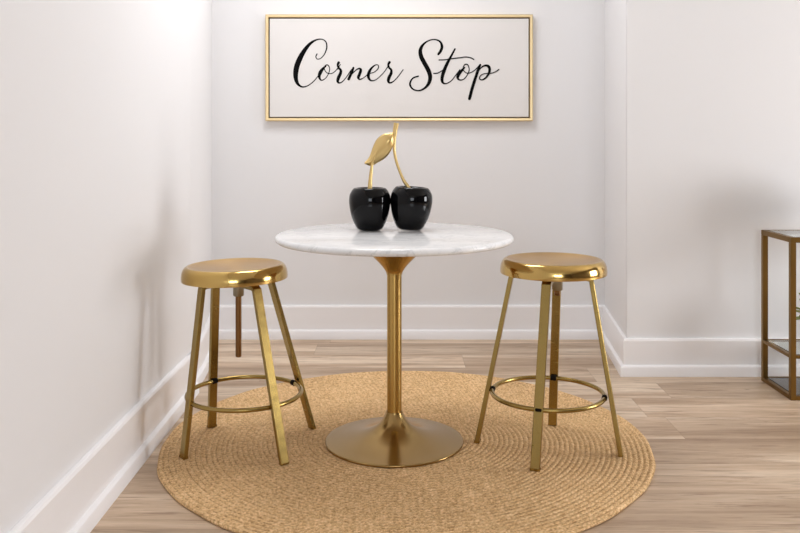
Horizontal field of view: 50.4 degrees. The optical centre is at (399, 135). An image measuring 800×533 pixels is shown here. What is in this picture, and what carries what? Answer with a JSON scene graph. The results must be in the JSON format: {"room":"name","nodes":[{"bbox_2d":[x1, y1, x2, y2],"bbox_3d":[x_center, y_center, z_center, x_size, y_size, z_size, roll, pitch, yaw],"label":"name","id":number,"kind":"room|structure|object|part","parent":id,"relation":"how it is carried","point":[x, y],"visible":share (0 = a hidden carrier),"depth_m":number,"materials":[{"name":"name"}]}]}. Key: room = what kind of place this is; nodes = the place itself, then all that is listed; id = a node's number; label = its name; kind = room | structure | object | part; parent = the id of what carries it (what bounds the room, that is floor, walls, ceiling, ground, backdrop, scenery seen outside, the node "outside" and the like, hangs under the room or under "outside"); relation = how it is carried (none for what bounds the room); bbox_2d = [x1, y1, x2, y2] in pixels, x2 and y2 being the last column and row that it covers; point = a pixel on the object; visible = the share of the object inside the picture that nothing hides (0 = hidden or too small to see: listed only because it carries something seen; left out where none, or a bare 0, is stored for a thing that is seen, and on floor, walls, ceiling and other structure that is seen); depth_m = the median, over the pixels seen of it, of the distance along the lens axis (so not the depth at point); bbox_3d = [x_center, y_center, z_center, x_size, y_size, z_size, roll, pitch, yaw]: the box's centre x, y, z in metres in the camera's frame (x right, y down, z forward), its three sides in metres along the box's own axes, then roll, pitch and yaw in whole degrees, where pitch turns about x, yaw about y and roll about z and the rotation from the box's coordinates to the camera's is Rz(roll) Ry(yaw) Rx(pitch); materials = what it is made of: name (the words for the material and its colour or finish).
{"room":"dining room","nodes":[
{"label":"dining room","id":0,"kind":"room"},
{"bbox_2d":[0,0,211,532],"bbox_3d":[-1.093,-0.260,-0.207,0.414,2.700,9.586,0,0,0],"label":"wall","id":1,"kind":"structure","parent":0,"point":[106,105],"depth_m":2.44,"materials":[{"name":"white paint"}]},
{"bbox_2d":[8,313,209,532],"bbox_3d":[-0.932,0.994,-0.207,0.165,0.192,9.586,0,0,0],"label":"baseboard","id":2,"kind":"structure","parent":1,"relation":"attached to","point":[82,497],"depth_m":2.59,"materials":[{"name":"white paint"}]},
{"bbox_2d":[212,0,604,304],"bbox_3d":[0.000,-0.260,4.646,2.800,2.700,0.120,0,0,0],"label":"wall","id":3,"kind":"structure","parent":0,"point":[540,181],"depth_m":4.59,"materials":[{"name":"white paint"}]},
{"bbox_2d":[265,14,532,120],"bbox_3d":[-0.004,-0.366,4.567,1.432,0.571,0.038,0,0,0],"label":"framed sign","id":4,"kind":"object","parent":3,"relation":"attached to","point":[319,67],"visible":1,"depth_m":4.56,"materials":[{"name":"white paper"}]},
{"bbox_2d":[219,305,602,339],"bbox_3d":[0.044,1.000,4.568,2.119,0.179,0.036,0,0,0],"label":"baseboard","id":5,"kind":"structure","parent":3,"relation":"attached to","point":[304,322],"depth_m":4.57,"materials":[{"name":"white paint"}]},
{"bbox_2d":[90,340,799,532],"bbox_3d":[1.750,1.140,-0.150,6.300,0.100,10.100,0,0,0],"label":"floor","id":6,"kind":"structure","parent":0,"point":[726,450],"depth_m":3.17,"materials":[{"name":"laminate"}]},
{"bbox_2d":[157,371,655,532],"bbox_3d":[0.020,1.083,3.050,1.719,0.011,1.719,0,0,-37],"label":"round rug","id":7,"kind":"object","parent":6,"relation":"on","point":[232,477],"visible":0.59,"depth_m":2.76,"materials":[{"name":"wicker"}]},
{"bbox_2d":[179,258,315,465],"bbox_3d":[-0.552,0.764,2.988,0.435,0.629,0.410,0,0,10],"label":"bar stool","id":8,"kind":"object","parent":7,"relation":"on","point":[239,274],"visible":1,"depth_m":2.90,"materials":[{"name":"gold metal"}]},
{"bbox_3d":[-0.676,0.790,2.914,0.048,0.563,0.187,0,0,40],"label":"leg","id":9,"kind":"part","parent":8,"relation":"part of","materials":[{"name":"gold metal"}]},
{"bbox_3d":[-0.657,0.790,3.090,0.038,0.563,0.163,0,0,-36],"label":"leg","id":10,"kind":"part","parent":8,"relation":"part of","materials":[{"name":"gold metal"}]},
{"bbox_3d":[-0.583,0.479,3.000,0.371,0.058,0.371,0,0,0],"label":"seat","id":11,"kind":"part","parent":8,"relation":"part of","materials":[{"name":"gold metal"}]},
{"bbox_3d":[-0.471,0.790,2.877,0.038,0.563,0.267,0,0,-45],"label":"leg","id":12,"kind":"part","parent":8,"relation":"part of","materials":[{"name":"gold metal"}]},
{"bbox_3d":[-0.444,0.790,3.093,0.274,0.563,0.062,0,0,-25],"label":"leg","id":13,"kind":"part","parent":8,"relation":"part of","materials":[{"name":"gold metal"}]},
{"bbox_2d":[275,222,513,467],"bbox_3d":[-0.020,0.711,3.000,0.853,0.732,0.853,0,0,0],"label":"pedestal table","id":14,"kind":"object","parent":7,"relation":"on","point":[393,440],"visible":0.98,"depth_m":2.93,"materials":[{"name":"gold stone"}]},
{"bbox_2d":[349,123,431,230],"bbox_3d":[-0.034,0.148,3.120,0.308,0.394,0.156,0,0,0],"label":"sculpture","id":15,"kind":"object","parent":14,"relation":"on","point":[411,206],"visible":1,"depth_m":3.07,"materials":[{"name":"black ceramic"}]},
{"bbox_3d":[-0.098,0.137,3.120,0.042,0.175,0.020,0,0,0],"label":"stem","id":16,"kind":"part","parent":15,"relation":"part of","materials":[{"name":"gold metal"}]},
{"bbox_3d":[0.010,0.085,3.120,0.075,0.268,0.020,0,0,0],"label":"stem","id":17,"kind":"part","parent":15,"relation":"part of","materials":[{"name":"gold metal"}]},
{"bbox_2d":[474,252,622,471],"bbox_3d":[0.516,0.754,2.958,0.435,0.648,0.400,0,0,-26],"label":"bar stool","id":18,"kind":"object","parent":7,"relation":"on","point":[553,269],"visible":1,"depth_m":2.89,"materials":[{"name":"gold metal"}]},
{"bbox_3d":[0.385,0.779,3.009,0.246,0.586,0.060,0,0,0],"label":"leg","id":19,"kind":"part","parent":18,"relation":"part of","materials":[{"name":"gold metal"}]},
{"bbox_3d":[0.484,0.779,2.841,0.040,0.586,0.239,0,0,23],"label":"leg","id":20,"kind":"part","parent":18,"relation":"part of","materials":[{"name":"gold metal"}]},
{"bbox_3d":[0.538,0.456,2.985,0.371,0.051,0.371,0,0,0],"label":"seat","id":21,"kind":"part","parent":18,"relation":"part of","materials":[{"name":"gold metal"}]},
{"bbox_3d":[0.567,0.779,3.097,0.048,0.586,0.165,0,0,8],"label":"leg","id":22,"kind":"part","parent":18,"relation":"part of","materials":[{"name":"gold metal"}]},
{"bbox_3d":[0.669,0.779,2.931,0.221,0.586,0.060,0,0,33],"label":"leg","id":23,"kind":"part","parent":18,"relation":"part of","materials":[{"name":"gold metal"}]},
{"bbox_2d":[761,230,799,400],"bbox_3d":[1.905,0.754,3.645,0.590,0.672,0.290,0,0,0],"label":"shelf unit","id":24,"kind":"object","parent":6,"relation":"on","point":[788,386],"visible":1,"depth_m":3.65,"materials":[{"name":"gold metal"}]},
{"bbox_3d":[1.621,0.765,3.779,0.022,0.650,0.022,0,0,0],"label":"post","id":25,"kind":"part","parent":24,"relation":"part of","materials":[{"name":"gold metal"}]},
{"bbox_3d":[1.905,0.429,3.645,0.590,0.022,0.290,0,0,0],"label":"shelf frame","id":26,"kind":"part","parent":24,"relation":"part of","materials":[{"name":"gold metal"}]},
{"bbox_3d":[1.905,0.911,3.645,0.590,0.014,0.290,0,0,0],"label":"shelf frame","id":27,"kind":"part","parent":24,"relation":"part of","materials":[{"name":"gold metal"}]},
{"bbox_3d":[1.905,1.081,3.645,0.590,0.018,0.290,0,0,0],"label":"shelf frame","id":28,"kind":"part","parent":24,"relation":"part of","materials":[{"name":"gold metal"}]},
{"bbox_3d":[1.905,0.421,3.645,0.545,0.005,0.245,0,0,0],"label":"shelf panel","id":29,"kind":"part","parent":24,"relation":"part of","materials":[{"name":"clear glass"}]},
{"bbox_3d":[1.905,0.907,3.645,0.545,0.005,0.245,0,0,0],"label":"shelf panel","id":30,"kind":"part","parent":24,"relation":"part of","materials":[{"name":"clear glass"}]},
{"bbox_3d":[1.905,1.075,3.645,0.545,0.005,0.245,0,0,0],"label":"shelf panel","id":31,"kind":"part","parent":24,"relation":"part of","materials":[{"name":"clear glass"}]},
{"bbox_3d":[1.621,0.765,3.511,0.022,0.650,0.022,0,0,0],"label":"post","id":32,"kind":"part","parent":24,"relation":"part of","materials":[{"name":"gold metal"}]},
{"bbox_2d":[796,293,799,319],"bbox_3d":[1.816,0.781,3.654,0.252,0.246,0.183,0,0,24],"label":"potted plant","id":33,"kind":"object","parent":24,"relation":"on","point":[797,317],"visible":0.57,"depth_m":3.65,"materials":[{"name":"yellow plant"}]},
{"bbox_2d":[605,0,799,337],"bbox_3d":[2.877,-0.260,4.234,3.686,2.700,0.704,0,0,0],"label":"wall","id":34,"kind":"structure","parent":0,"point":[702,97],"depth_m":3.88,"materials":[{"name":"white paint"}]},
{"bbox_2d":[602,305,625,376],"bbox_3d":[1.051,1.000,4.216,0.032,0.179,0.747,0,0,6],"label":"baseboard","id":35,"kind":"structure","parent":34,"relation":"attached to","point":[614,337],"depth_m":4.16,"materials":[{"name":"white paint"}]},
{"bbox_2d":[621,338,799,376],"bbox_3d":[2.799,1.006,3.864,3.602,0.168,0.036,0,0,0],"label":"baseboard","id":36,"kind":"structure","parent":34,"relation":"attached to","point":[642,357],"depth_m":3.86,"materials":[{"name":"white paint"}]}
]}

